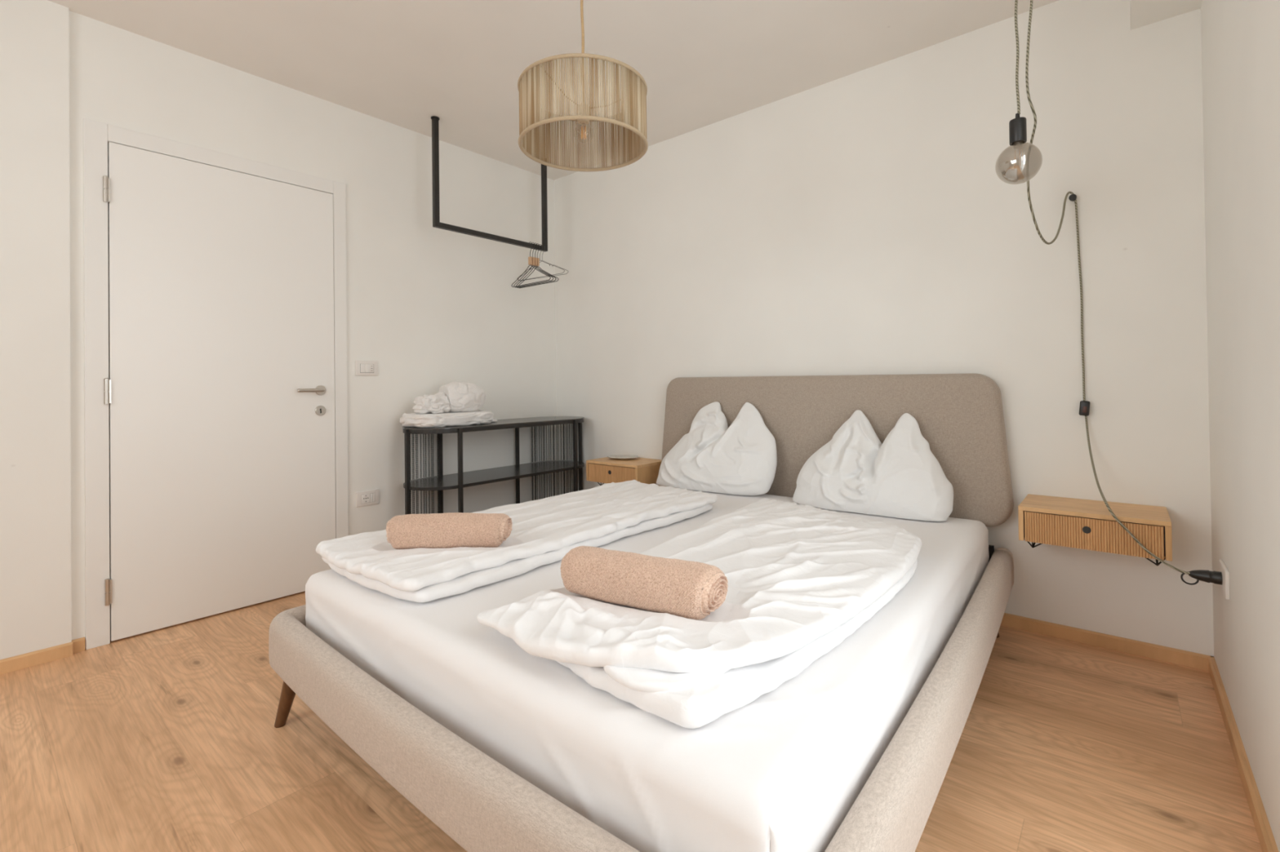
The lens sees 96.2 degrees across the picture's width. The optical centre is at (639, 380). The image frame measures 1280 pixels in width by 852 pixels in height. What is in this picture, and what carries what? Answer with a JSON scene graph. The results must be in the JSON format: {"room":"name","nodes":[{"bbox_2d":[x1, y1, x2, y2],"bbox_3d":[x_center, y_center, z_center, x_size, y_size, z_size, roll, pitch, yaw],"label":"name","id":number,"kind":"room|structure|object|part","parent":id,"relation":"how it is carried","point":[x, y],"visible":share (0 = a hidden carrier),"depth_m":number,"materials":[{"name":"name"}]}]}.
{"room":"bedroom","nodes":[
{"label":"bedroom","id":0,"kind":"room"},
{"bbox_2d":[0,0,556,659],"bbox_3d":[-2.095,-0.202,2.668,0.172,2.600,4.400,-1,-1,40],"label":"wall","id":1,"kind":"structure","parent":0,"point":[434,308],"depth_m":2.86,"materials":[{"name":"paint"}]},
{"bbox_2d":[0,642,72,675],"bbox_3d":[-2.843,1.073,1.602,0.016,0.051,1.802,-1,-1,40],"label":"baseboard","id":2,"kind":"structure","parent":1,"relation":"attached to","point":[20,662],"depth_m":2.21,"materials":[{"name":"brown wood"}]},
{"bbox_2d":[71,637,84,653],"bbox_3d":[-2.269,1.072,2.320,0.016,0.051,0.040,-1,-1,40],"label":"baseboard","id":3,"kind":"structure","parent":1,"relation":"attached to","point":[78,645],"depth_m":2.32,"materials":[{"name":"brown wood"}]},
{"bbox_2d":[83,118,348,649],"bbox_3d":[-1.935,0.010,2.744,0.134,2.173,1.037,-1,-1,40],"label":"door","id":4,"kind":"structure","parent":1,"relation":"in","point":[215,395],"depth_m":2.65,"materials":[{"name":"white paint"}]},
{"bbox_3d":[-1.697,0.052,2.964,0.054,0.019,0.135,-1,-1,40],"label":"handle","id":5,"kind":"part","parent":4,"relation":"part of","materials":[{"name":"silver metal"}]},
{"bbox_2d":[355,360,377,375],"bbox_3d":[-1.533,-0.067,3.227,0.012,0.082,0.128,-1,-1,40],"label":"light switch","id":6,"kind":"object","parent":1,"relation":"attached to","point":[362,367],"visible":1,"depth_m":3.22,"materials":[{"name":"white plastic"}]},
{"bbox_2d":[355,488,378,507],"bbox_3d":[-1.525,0.661,3.220,0.012,0.083,0.126,-1,-1,40],"label":"wall socket","id":7,"kind":"object","parent":1,"relation":"attached to","point":[366,498],"visible":1,"depth_m":3.21,"materials":[{"name":"white plastic"}]},
{"bbox_2d":[48,0,1057,180],"bbox_3d":[-0.684,-1.580,1.449,3.941,0.100,4.750,-1,-1,40],"label":"ceiling","id":8,"kind":"structure","parent":0,"point":[405,64],"depth_m":2.60,"materials":[{"name":"paint"}]},
{"bbox_2d":[431,115,547,251],"bbox_3d":[-0.913,-1.194,3.610,0.048,0.629,0.858,-1,-1,40],"label":"rail","id":9,"kind":"object","parent":8,"relation":"hanging from","point":[435,126],"visible":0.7,"depth_m":3.42,"materials":[{"name":"black metal"}]},
{"bbox_2d":[511,241,551,287],"bbox_3d":[-0.730,-0.780,3.818,0.415,0.280,0.013,-1,-1,41],"label":"clothes hanger","id":10,"kind":"object","parent":9,"relation":"hanging from","point":[530,259],"visible":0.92,"depth_m":3.81,"materials":[{"name":"black"}]},
{"bbox_3d":[-0.729,-0.704,3.818,0.415,0.127,0.005,-1,-1,41],"label":"shoulder frame","id":11,"kind":"part","parent":10,"relation":"part of","materials":[{"name":"black metal"}]},
{"bbox_2d":[513,242,553,288],"bbox_3d":[-0.715,-0.780,3.835,0.415,0.280,0.013,-1,-1,40],"label":"clothes hanger","id":12,"kind":"object","parent":9,"relation":"hanging from","point":[533,258],"visible":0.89,"depth_m":3.83,"materials":[{"name":"black metal"}]},
{"bbox_3d":[-0.714,-0.704,3.835,0.415,0.127,0.005,-1,-1,41],"label":"shoulder frame","id":13,"kind":"part","parent":12,"relation":"part of","materials":[{"name":"black metal"}]},
{"bbox_2d":[515,243,555,288],"bbox_3d":[-0.703,-0.780,3.851,0.415,0.280,0.013,-1,-1,40],"label":"clothes hanger","id":14,"kind":"object","parent":9,"relation":"hanging from","point":[535,259],"visible":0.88,"depth_m":3.84,"materials":[{"name":"black metal"}]},
{"bbox_3d":[-0.702,-0.704,3.850,0.415,0.127,0.005,-1,-1,40],"label":"shoulder frame","id":15,"kind":"part","parent":14,"relation":"part of","materials":[{"name":"black metal"}]},
{"bbox_2d":[518,243,559,288],"bbox_3d":[-0.690,-0.780,3.866,0.415,0.280,0.013,-1,-1,39],"label":"clothes hanger","id":16,"kind":"object","parent":9,"relation":"hanging from","point":[538,259],"visible":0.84,"depth_m":3.86,"materials":[{"name":"black metal"}]},
{"bbox_3d":[-0.689,-0.704,3.865,0.415,0.127,0.005,-1,-1,39],"label":"shoulder frame","id":17,"kind":"part","parent":16,"relation":"part of","materials":[{"name":"black metal"}]},
{"bbox_2d":[517,244,564,280],"bbox_3d":[-0.676,-0.808,3.883,0.452,0.224,0.003,-1,-1,36],"label":"clothes hanger","id":18,"kind":"object","parent":9,"relation":"hanging from","point":[539,244],"visible":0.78,"depth_m":3.88,"materials":[{"name":"grey metal"}]},
{"bbox_3d":[-0.675,-0.753,3.882,0.452,0.115,0.003,-1,-1,36],"label":"shoulder frame","id":19,"kind":"part","parent":18,"relation":"part of","materials":[{"name":"black metal"}]},
{"bbox_2d":[520,245,568,280],"bbox_3d":[-0.662,-0.808,3.899,0.452,0.224,0.003,-1,-1,33],"label":"clothes hanger","id":20,"kind":"object","parent":9,"relation":"hanging from","point":[544,246],"visible":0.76,"depth_m":3.89,"materials":[{"name":"grey metal"}]},
{"bbox_3d":[-0.662,-0.753,3.899,0.452,0.115,0.003,-1,-1,32],"label":"shoulder frame","id":21,"kind":"part","parent":20,"relation":"part of","materials":[{"name":"black metal"}]},
{"bbox_2d":[517,0,648,171],"bbox_3d":[-0.185,-1.138,1.843,0.411,0.790,0.411,-1,-1,40],"label":"pendant lamp","id":22,"kind":"object","parent":8,"relation":"hanging from","point":[535,116],"visible":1,"depth_m":1.71,"materials":[{"name":"beige"}]},
{"bbox_3d":[-0.185,-1.209,1.843,0.011,0.647,0.011,0,-1,-28],"label":"hanging cord","id":23,"kind":"part","parent":22,"relation":"part of","materials":[{"name":"fabric"}]},
{"bbox_3d":[-0.181,-0.838,1.840,0.404,0.170,0.404,-1,-1,40],"label":"lamp shade","id":24,"kind":"part","parent":22,"relation":"part of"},
{"bbox_3d":[-0.215,-0.897,1.815,0.342,0.058,0.312,-1,-1,40],"label":"spider frame","id":25,"kind":"part","parent":22,"relation":"part of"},
{"bbox_2d":[0,591,1262,851],"bbox_3d":[-0.651,1.120,1.427,3.941,0.100,4.750,-1,-1,40],"label":"floor","id":26,"kind":"structure","parent":0,"point":[165,740],"depth_m":1.61,"materials":[{"name":"brown wood"}]},
{"bbox_2d":[402,416,584,515],"bbox_3d":[-0.869,0.677,3.660,0.418,0.826,1.298,-1,-1,40],"label":"console shelf","id":27,"kind":"object","parent":26,"relation":"on","point":[458,481],"visible":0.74,"depth_m":3.52,"materials":[{"name":"black metal"}]},
{"bbox_3d":[-1.284,0.681,3.174,0.021,0.820,0.021,-1,-1,40],"label":"post","id":28,"kind":"part","parent":27,"relation":"part of","materials":[{"name":"black metal"}]},
{"bbox_3d":[-1.340,0.627,3.356,0.007,0.677,0.006,-1,-1,40],"label":"chain","id":29,"kind":"part","parent":27,"relation":"part of","materials":[{"name":"black metal"}]},
{"bbox_3d":[-1.336,0.627,3.378,0.007,0.677,0.006,-1,-1,40],"label":"chain","id":30,"kind":"part","parent":27,"relation":"part of","materials":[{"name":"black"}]},
{"bbox_3d":[-1.332,0.627,3.389,0.007,0.677,0.006,-1,-1,40],"label":"chain","id":31,"kind":"part","parent":27,"relation":"part of","materials":[{"name":"black metal"}]},
{"bbox_3d":[-1.325,0.627,3.407,0.007,0.677,0.006,-1,-1,40],"label":"chain","id":32,"kind":"part","parent":27,"relation":"part of","materials":[{"name":"black metal"}]},
{"bbox_3d":[-1.321,0.627,3.416,0.007,0.677,0.006,-1,-1,40],"label":"chain","id":33,"kind":"part","parent":27,"relation":"part of","materials":[{"name":"black metal"}]},
{"bbox_3d":[-1.309,0.627,3.436,0.007,0.677,0.006,-1,-1,40],"label":"chain","id":34,"kind":"part","parent":27,"relation":"part of","materials":[{"name":"black metal"}]},
{"bbox_3d":[-1.297,0.627,3.452,0.007,0.677,0.006,-1,-1,40],"label":"chain","id":35,"kind":"part","parent":27,"relation":"part of","materials":[{"name":"black metal"}]},
{"bbox_3d":[-1.288,0.627,3.461,0.007,0.677,0.006,-1,-1,40],"label":"chain","id":36,"kind":"part","parent":27,"relation":"part of","materials":[{"name":"black metal"}]},
{"bbox_3d":[-1.274,0.627,3.474,0.007,0.677,0.006,-1,-1,40],"label":"chain","id":37,"kind":"part","parent":27,"relation":"part of","materials":[{"name":"black metal"}]},
{"bbox_3d":[-1.261,0.627,3.484,0.007,0.677,0.006,-1,-1,40],"label":"chain","id":38,"kind":"part","parent":27,"relation":"part of","materials":[{"name":"black metal"}]},
{"bbox_3d":[-1.254,0.627,3.489,0.007,0.677,0.006,-1,-1,40],"label":"chain","id":39,"kind":"part","parent":27,"relation":"part of","materials":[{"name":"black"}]},
{"bbox_3d":[-1.231,0.627,3.501,0.007,0.677,0.006,-1,-1,40],"label":"chain","id":40,"kind":"part","parent":27,"relation":"part of","materials":[{"name":"black metal"}]},
{"bbox_3d":[-1.217,0.627,3.506,0.007,0.677,0.006,-1,-1,40],"label":"chain","id":41,"kind":"part","parent":27,"relation":"part of","materials":[{"name":"black metal"}]},
{"bbox_3d":[-1.221,0.683,3.522,0.021,0.820,0.021,-1,-1,40],"label":"post","id":42,"kind":"part","parent":27,"relation":"part of","materials":[{"name":"black metal"}]},
{"bbox_2d":[400,409,493,427],"bbox_3d":[-1.132,0.223,3.373,0.340,0.080,0.515,-1,-1,40],"label":"folded towel","id":43,"kind":"object","parent":27,"relation":"on","point":[477,417],"visible":0.92,"depth_m":3.22,"materials":[{"name":"white fabric"}]},
{"bbox_2d":[412,391,450,413],"bbox_3d":[-1.192,0.128,3.275,0.202,0.119,0.218,-1,-1,40],"label":"towel","id":44,"kind":"object","parent":43,"relation":"on","point":[439,402],"visible":1,"depth_m":3.21,"materials":[{"name":"white fabric"}]},
{"bbox_2d":[439,381,485,412],"bbox_3d":[-1.062,0.097,3.445,0.250,0.180,0.290,-1,-1,40],"label":"towel","id":45,"kind":"object","parent":43,"relation":"on","point":[463,397],"visible":0.84,"depth_m":3.34,"materials":[{"name":"white fabric"}]},
{"bbox_3d":[-0.997,0.678,3.198,0.021,0.820,0.021,-1,-1,40],"label":"post","id":46,"kind":"part","parent":27,"relation":"part of","materials":[{"name":"black metal"}]},
{"bbox_3d":[-0.876,0.267,3.670,0.408,0.006,1.289,-1,-1,40],"label":"panel","id":47,"kind":"part","parent":27,"relation":"part of","materials":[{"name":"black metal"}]},
{"bbox_3d":[-0.872,0.589,3.667,0.392,0.004,1.273,-1,-1,40],"label":"shelf panel","id":48,"kind":"part","parent":27,"relation":"part of","materials":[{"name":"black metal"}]},
{"bbox_3d":[-0.845,0.682,3.970,0.021,0.820,0.021,-1,-1,40],"label":"post","id":49,"kind":"part","parent":27,"relation":"part of","materials":[{"name":"black metal"}]},
{"bbox_3d":[-0.764,0.626,4.077,0.007,0.677,0.006,-1,-1,40],"label":"chain","id":50,"kind":"part","parent":27,"relation":"part of","materials":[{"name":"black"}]},
{"bbox_3d":[-0.761,0.626,4.083,0.007,0.677,0.006,-1,-1,40],"label":"chain","id":51,"kind":"part","parent":27,"relation":"part of","materials":[{"name":"black metal"}]},
{"bbox_3d":[-0.750,0.626,4.102,0.007,0.677,0.006,-1,-1,40],"label":"chain","id":52,"kind":"part","parent":27,"relation":"part of","materials":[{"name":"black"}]},
{"bbox_3d":[-0.745,0.626,4.109,0.007,0.677,0.006,-1,-1,40],"label":"chain","id":53,"kind":"part","parent":27,"relation":"part of","materials":[{"name":"black metal"}]},
{"bbox_3d":[-0.737,0.626,4.119,0.007,0.677,0.006,-1,-1,40],"label":"chain","id":54,"kind":"part","parent":27,"relation":"part of","materials":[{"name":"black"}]},
{"bbox_3d":[-0.722,0.626,4.135,0.007,0.677,0.006,-1,-1,40],"label":"chain","id":55,"kind":"part","parent":27,"relation":"part of","materials":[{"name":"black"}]},
{"bbox_3d":[-0.710,0.626,4.145,0.007,0.677,0.006,-1,-1,40],"label":"chain","id":56,"kind":"part","parent":27,"relation":"part of","materials":[{"name":"black metal"}]},
{"bbox_3d":[-0.696,0.626,4.155,0.007,0.677,0.006,-1,-1,40],"label":"chain","id":57,"kind":"part","parent":27,"relation":"part of","materials":[{"name":"black metal"}]},
{"bbox_3d":[-0.689,0.626,4.159,0.007,0.677,0.006,-1,-1,40],"label":"chain","id":58,"kind":"part","parent":27,"relation":"part of","materials":[{"name":"black metal"}]},
{"bbox_3d":[-0.675,0.626,4.166,0.007,0.677,0.006,-1,-1,40],"label":"chain","id":59,"kind":"part","parent":27,"relation":"part of","materials":[{"name":"black metal"}]},
{"bbox_3d":[-0.658,0.625,4.173,0.007,0.677,0.006,-1,-1,40],"label":"chain","id":60,"kind":"part","parent":27,"relation":"part of","materials":[{"name":"black metal"}]},
{"bbox_3d":[-0.647,0.625,4.177,0.007,0.677,0.006,-1,-1,40],"label":"chain","id":61,"kind":"part","parent":27,"relation":"part of","materials":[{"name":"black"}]},
{"bbox_3d":[-0.628,0.625,4.182,0.007,0.677,0.006,-1,-1,40],"label":"chain","id":62,"kind":"part","parent":27,"relation":"part of","materials":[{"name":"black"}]},
{"bbox_3d":[-0.623,0.625,4.183,0.007,0.677,0.006,-1,-1,40],"label":"chain","id":63,"kind":"part","parent":27,"relation":"part of","materials":[{"name":"black metal"}]},
{"bbox_3d":[-0.605,0.625,4.184,0.007,0.677,0.006,-1,-1,40],"label":"chain","id":64,"kind":"part","parent":27,"relation":"part of","materials":[{"name":"black metal"}]},
{"bbox_3d":[-0.594,0.625,4.185,0.007,0.677,0.006,-1,-1,40],"label":"chain","id":65,"kind":"part","parent":27,"relation":"part of","materials":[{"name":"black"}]},
{"bbox_3d":[-0.573,0.624,4.183,0.007,0.677,0.006,-1,-1,40],"label":"chain","id":66,"kind":"part","parent":27,"relation":"part of","materials":[{"name":"black metal"}]},
{"bbox_3d":[-0.554,0.624,4.180,0.007,0.677,0.006,-1,-1,40],"label":"chain","id":67,"kind":"part","parent":27,"relation":"part of","materials":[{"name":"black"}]},
{"bbox_3d":[-0.549,0.624,4.179,0.007,0.677,0.006,-1,-1,40],"label":"chain","id":68,"kind":"part","parent":27,"relation":"part of","materials":[{"name":"black metal"}]},
{"bbox_3d":[-0.533,0.624,4.174,0.007,0.677,0.006,-1,-1,40],"label":"chain","id":69,"kind":"part","parent":27,"relation":"part of","materials":[{"name":"black metal"}]},
{"bbox_3d":[-0.521,0.624,4.170,0.007,0.677,0.006,-1,-1,40],"label":"chain","id":70,"kind":"part","parent":27,"relation":"part of","materials":[{"name":"black metal"}]},
{"bbox_3d":[-0.507,0.624,4.163,0.007,0.677,0.006,-1,-1,40],"label":"chain","id":71,"kind":"part","parent":27,"relation":"part of","materials":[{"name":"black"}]},
{"bbox_3d":[-0.493,0.623,4.155,0.007,0.677,0.006,-1,-1,40],"label":"chain","id":72,"kind":"part","parent":27,"relation":"part of","materials":[{"name":"black metal"}]},
{"bbox_3d":[-0.480,0.623,4.146,0.007,0.677,0.006,-1,-1,40],"label":"chain","id":73,"kind":"part","parent":27,"relation":"part of","materials":[{"name":"black metal"}]},
{"bbox_3d":[-0.431,0.676,3.873,0.021,0.820,0.021,-1,-1,40],"label":"post","id":74,"kind":"part","parent":27,"relation":"part of","materials":[{"name":"black metal"}]},
{"bbox_3d":[-0.423,0.678,4.098,0.021,0.820,0.021,-1,-1,40],"label":"post","id":75,"kind":"part","parent":27,"relation":"part of","materials":[{"name":"black metal"}]},
{"bbox_2d":[268,373,1013,851],"bbox_3d":[0.170,0.521,2.133,1.918,1.098,2.299,-1,-1,40],"label":"double bed","id":76,"kind":"object","parent":26,"relation":"on","point":[481,804],"visible":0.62,"depth_m":1.45,"materials":[{"name":"beige fabric"}]},
{"bbox_3d":[-1.091,0.977,1.795,0.100,0.212,0.051,-1,0,16],"label":"leg","id":77,"kind":"part","parent":76,"relation":"part of","materials":[{"name":"brown wood"}]},
{"bbox_3d":[0.189,0.795,2.050,1.790,0.157,2.195,-1,-1,40],"label":"upholstered rail","id":78,"kind":"part","parent":76,"relation":"part of","materials":[{"name":"beige fabric"}]},
{"bbox_2d":[305,487,989,851],"bbox_3d":[0.214,0.720,2.081,1.634,0.260,2.068,-1,-1,40],"label":"mattress","id":79,"kind":"object","parent":76,"relation":"on","point":[782,771],"visible":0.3,"depth_m":1.11,"materials":[{"name":"white fabric"}]},
{"bbox_2d":[315,480,717,603],"bbox_3d":[-0.333,0.556,2.264,0.659,0.082,1.591,-1,-1,40],"label":"duvet","id":80,"kind":"object","parent":79,"relation":"on","point":[544,531],"visible":0.91,"depth_m":1.89,"materials":[{"name":"white fabric"}]},
{"bbox_2d":[386,512,512,549],"bbox_3d":[-0.616,0.485,1.852,0.395,0.111,0.129,-1,0,-2],"label":"rolled towel","id":81,"kind":"object","parent":80,"relation":"on","point":[446,530],"visible":0.98,"depth_m":1.80,"materials":[{"name":"beige fabric"}]},
{"bbox_2d":[476,498,921,728],"bbox_3d":[0.329,0.531,1.724,0.802,0.107,1.595,-1,-1,40],"label":"duvet","id":82,"kind":"object","parent":79,"relation":"on","point":[802,579],"visible":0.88,"depth_m":1.26,"materials":[{"name":"white fabric"}]},
{"bbox_2d":[560,546,728,620],"bbox_3d":[-0.004,0.476,1.368,0.425,0.117,0.143,-1,-1,30],"label":"rolled towel","id":83,"kind":"object","parent":82,"relation":"on","point":[687,589],"visible":1,"depth_m":1.30,"materials":[{"name":"beige fabric"}]},
{"bbox_2d":[656,401,777,495],"bbox_3d":[0.390,0.358,3.135,0.738,0.473,0.259,-1,-1,40],"label":"pillow","id":84,"kind":"object","parent":79,"relation":"on","point":[740,459],"visible":1,"depth_m":3.05,"materials":[{"name":"white fabric"}]},
{"bbox_2d":[792,409,953,521],"bbox_3d":[1.014,0.361,2.586,0.699,0.442,0.267,-1,-1,40],"label":"pillow","id":85,"kind":"object","parent":79,"relation":"on","point":[900,477],"visible":1,"depth_m":2.51,"materials":[{"name":"white fabric"}]},
{"bbox_3d":[0.845,0.329,2.994,1.850,0.715,0.084,-1,-1,40],"label":"headboard","id":86,"kind":"part","parent":76,"relation":"part of","materials":[{"name":"fabric"}]},
{"bbox_3d":[1.536,0.781,2.417,0.071,0.157,0.095,-1,-1,40],"label":"rail","id":87,"kind":"part","parent":76,"relation":"part of","materials":[{"name":"beige fabric"}]},
{"bbox_2d":[553,0,1213,656],"bbox_3d":[0.810,-0.233,3.200,3.941,2.600,0.150,-1,-1,40],"label":"wall","id":88,"kind":"structure","parent":0,"point":[863,222],"depth_m":2.53,"materials":[{"name":"paint"}]},
{"bbox_2d":[586,457,661,485],"bbox_3d":[-0.084,0.602,3.658,0.429,0.184,0.299,-1,-1,40],"label":"nightstand","id":89,"kind":"object","parent":88,"relation":"attached to","point":[604,470],"visible":0.73,"depth_m":3.54,"materials":[{"name":"brown wood"}]},
{"bbox_3d":[-0.243,0.586,3.790,0.016,0.114,0.298,-1,-1,40],"label":"panel","id":90,"kind":"part","parent":89,"relation":"part of","materials":[{"name":"brown wood"}]},
{"bbox_3d":[-0.176,0.585,3.549,0.390,0.112,0.010,-1,-1,40],"label":"drawer","id":91,"kind":"part","parent":89,"relation":"part of","materials":[{"name":"brown wood"}]},
{"bbox_2d":[607,455,639,459],"bbox_3d":[-0.107,0.502,3.717,0.216,0.016,0.160,-1,0,15],"label":"dish","id":92,"kind":"object","parent":89,"relation":"on","point":[616,457],"visible":1,"depth_m":3.74,"materials":[{"name":"white ceramic"}]},
{"bbox_3d":[-0.085,0.517,3.658,0.429,0.016,0.298,-1,-1,40],"label":"panel","id":93,"kind":"part","parent":89,"relation":"part of","materials":[{"name":"brown wood"}]},
{"bbox_3d":[0.074,0.579,3.525,0.016,0.114,0.298,-1,-1,40],"label":"panel","id":94,"kind":"part","parent":89,"relation":"part of","materials":[{"name":"brown wood"}]},
{"bbox_2d":[995,0,1074,244],"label":"light","id":95,"kind":"object","parent":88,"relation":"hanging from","point":[1017,132],"depth_m":1.85,"materials":[{"name":"black plastic"}]},
{"bbox_2d":[1008,112,1026,146],"bbox_3d":[1.215,-0.810,1.848,0.047,0.095,0.047,-1,-1,40],"label":"socket","id":96,"kind":"object","parent":95,"relation":"attached to","point":[1017,126],"depth_m":1.83,"materials":[{"name":"black plastic"}]},
{"bbox_3d":[1.216,-0.705,1.847,0.127,0.142,0.127,-1,-1,40],"label":"bulb","id":97,"kind":"part","parent":95,"relation":"part of","materials":[{"name":"glass"}]},
{"bbox_2d":[1068,194,1076,200],"bbox_3d":[1.735,-0.730,2.303,0.026,0.026,0.035,-1,-1,40],"label":"hook","id":98,"kind":"object","parent":88,"relation":"attached to","point":[1073,197],"visible":1,"depth_m":2.29,"materials":[{"name":"black plastic"}]},
{"bbox_2d":[1017,493,1172,565],"bbox_3d":[1.700,0.567,2.162,0.429,0.184,0.299,-1,-1,40],"label":"nightstand","id":99,"kind":"object","parent":88,"relation":"attached to","point":[1070,522],"visible":0.98,"depth_m":2.07,"materials":[{"name":"brown wood"}]},
{"bbox_3d":[1.541,0.551,2.294,0.016,0.114,0.298,-1,-1,40],"label":"panel","id":100,"kind":"part","parent":99,"relation":"part of","materials":[{"name":"brown wood"}]},
{"bbox_3d":[1.607,0.551,2.053,0.390,0.112,0.010,-1,-1,40],"label":"drawer","id":101,"kind":"part","parent":99,"relation":"part of","materials":[{"name":"brown wood"}]},
{"bbox_3d":[1.698,0.483,2.162,0.429,0.016,0.298,-1,-1,40],"label":"panel","id":102,"kind":"part","parent":99,"relation":"part of","materials":[{"name":"brown wood"}]},
{"bbox_3d":[1.857,0.545,2.029,0.016,0.114,0.298,-1,-1,40],"label":"panel","id":103,"kind":"part","parent":99,"relation":"part of","materials":[{"name":"brown wood"}]},
{"bbox_2d":[1000,613,1213,671],"bbox_3d":[0.715,1.042,3.175,3.491,0.051,0.016,-1,-1,40],"label":"baseboard","id":104,"kind":"structure","parent":88,"relation":"attached to","point":[1188,659],"depth_m":2.23,"materials":[{"name":"brown wood"}]},
{"bbox_2d":[1074,198,1222,585],"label":"power cord","id":105,"kind":"object","parent":88,"relation":"hanging from","point":[1215,577],"depth_m":2.15,"materials":[{"name":"black plastic"}]},
{"bbox_2d":[1079,400,1090,416],"bbox_3d":[1.762,0.111,2.278,0.036,0.059,0.026,-1,-1,40],"label":"switch","id":106,"kind":"object","parent":105,"relation":"attached to","point":[1084,407],"depth_m":2.27,"materials":[{"name":"black plastic"}]},
{"bbox_2d":[1200,0,1279,851],"bbox_3d":[0.679,-0.257,0.211,0.300,2.600,4.600,-1,-1,40],"label":"wall","id":107,"kind":"structure","parent":0,"point":[1241,38],"depth_m":1.43,"materials":[{"name":"paint"}]},
{"bbox_2d":[1129,0,1202,29],"bbox_3d":[0.539,-1.447,0.456,0.194,0.212,4.400,-1,-1,40],"label":"beam","id":108,"kind":"structure","parent":107,"relation":"attached to","point":[1142,12],"depth_m":2.08,"materials":[{"name":"paint"}]},
{"bbox_2d":[1218,560,1230,599],"bbox_3d":[1.807,0.615,1.778,0.010,0.085,0.152,-1,-1,40],"label":"wall socket","id":109,"kind":"object","parent":107,"relation":"attached to","point":[1225,587],"visible":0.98,"depth_m":1.73,"materials":[{"name":"white plastic"}]},
{"bbox_2d":[1208,656,1278,851],"bbox_3d":[1.634,1.018,1.566,0.016,0.051,1.300,-1,-1,40],"label":"baseboard","id":110,"kind":"structure","parent":107,"relation":"attached to","point":[1266,839],"depth_m":1.49,"materials":[{"name":"brown wood"}]}
]}

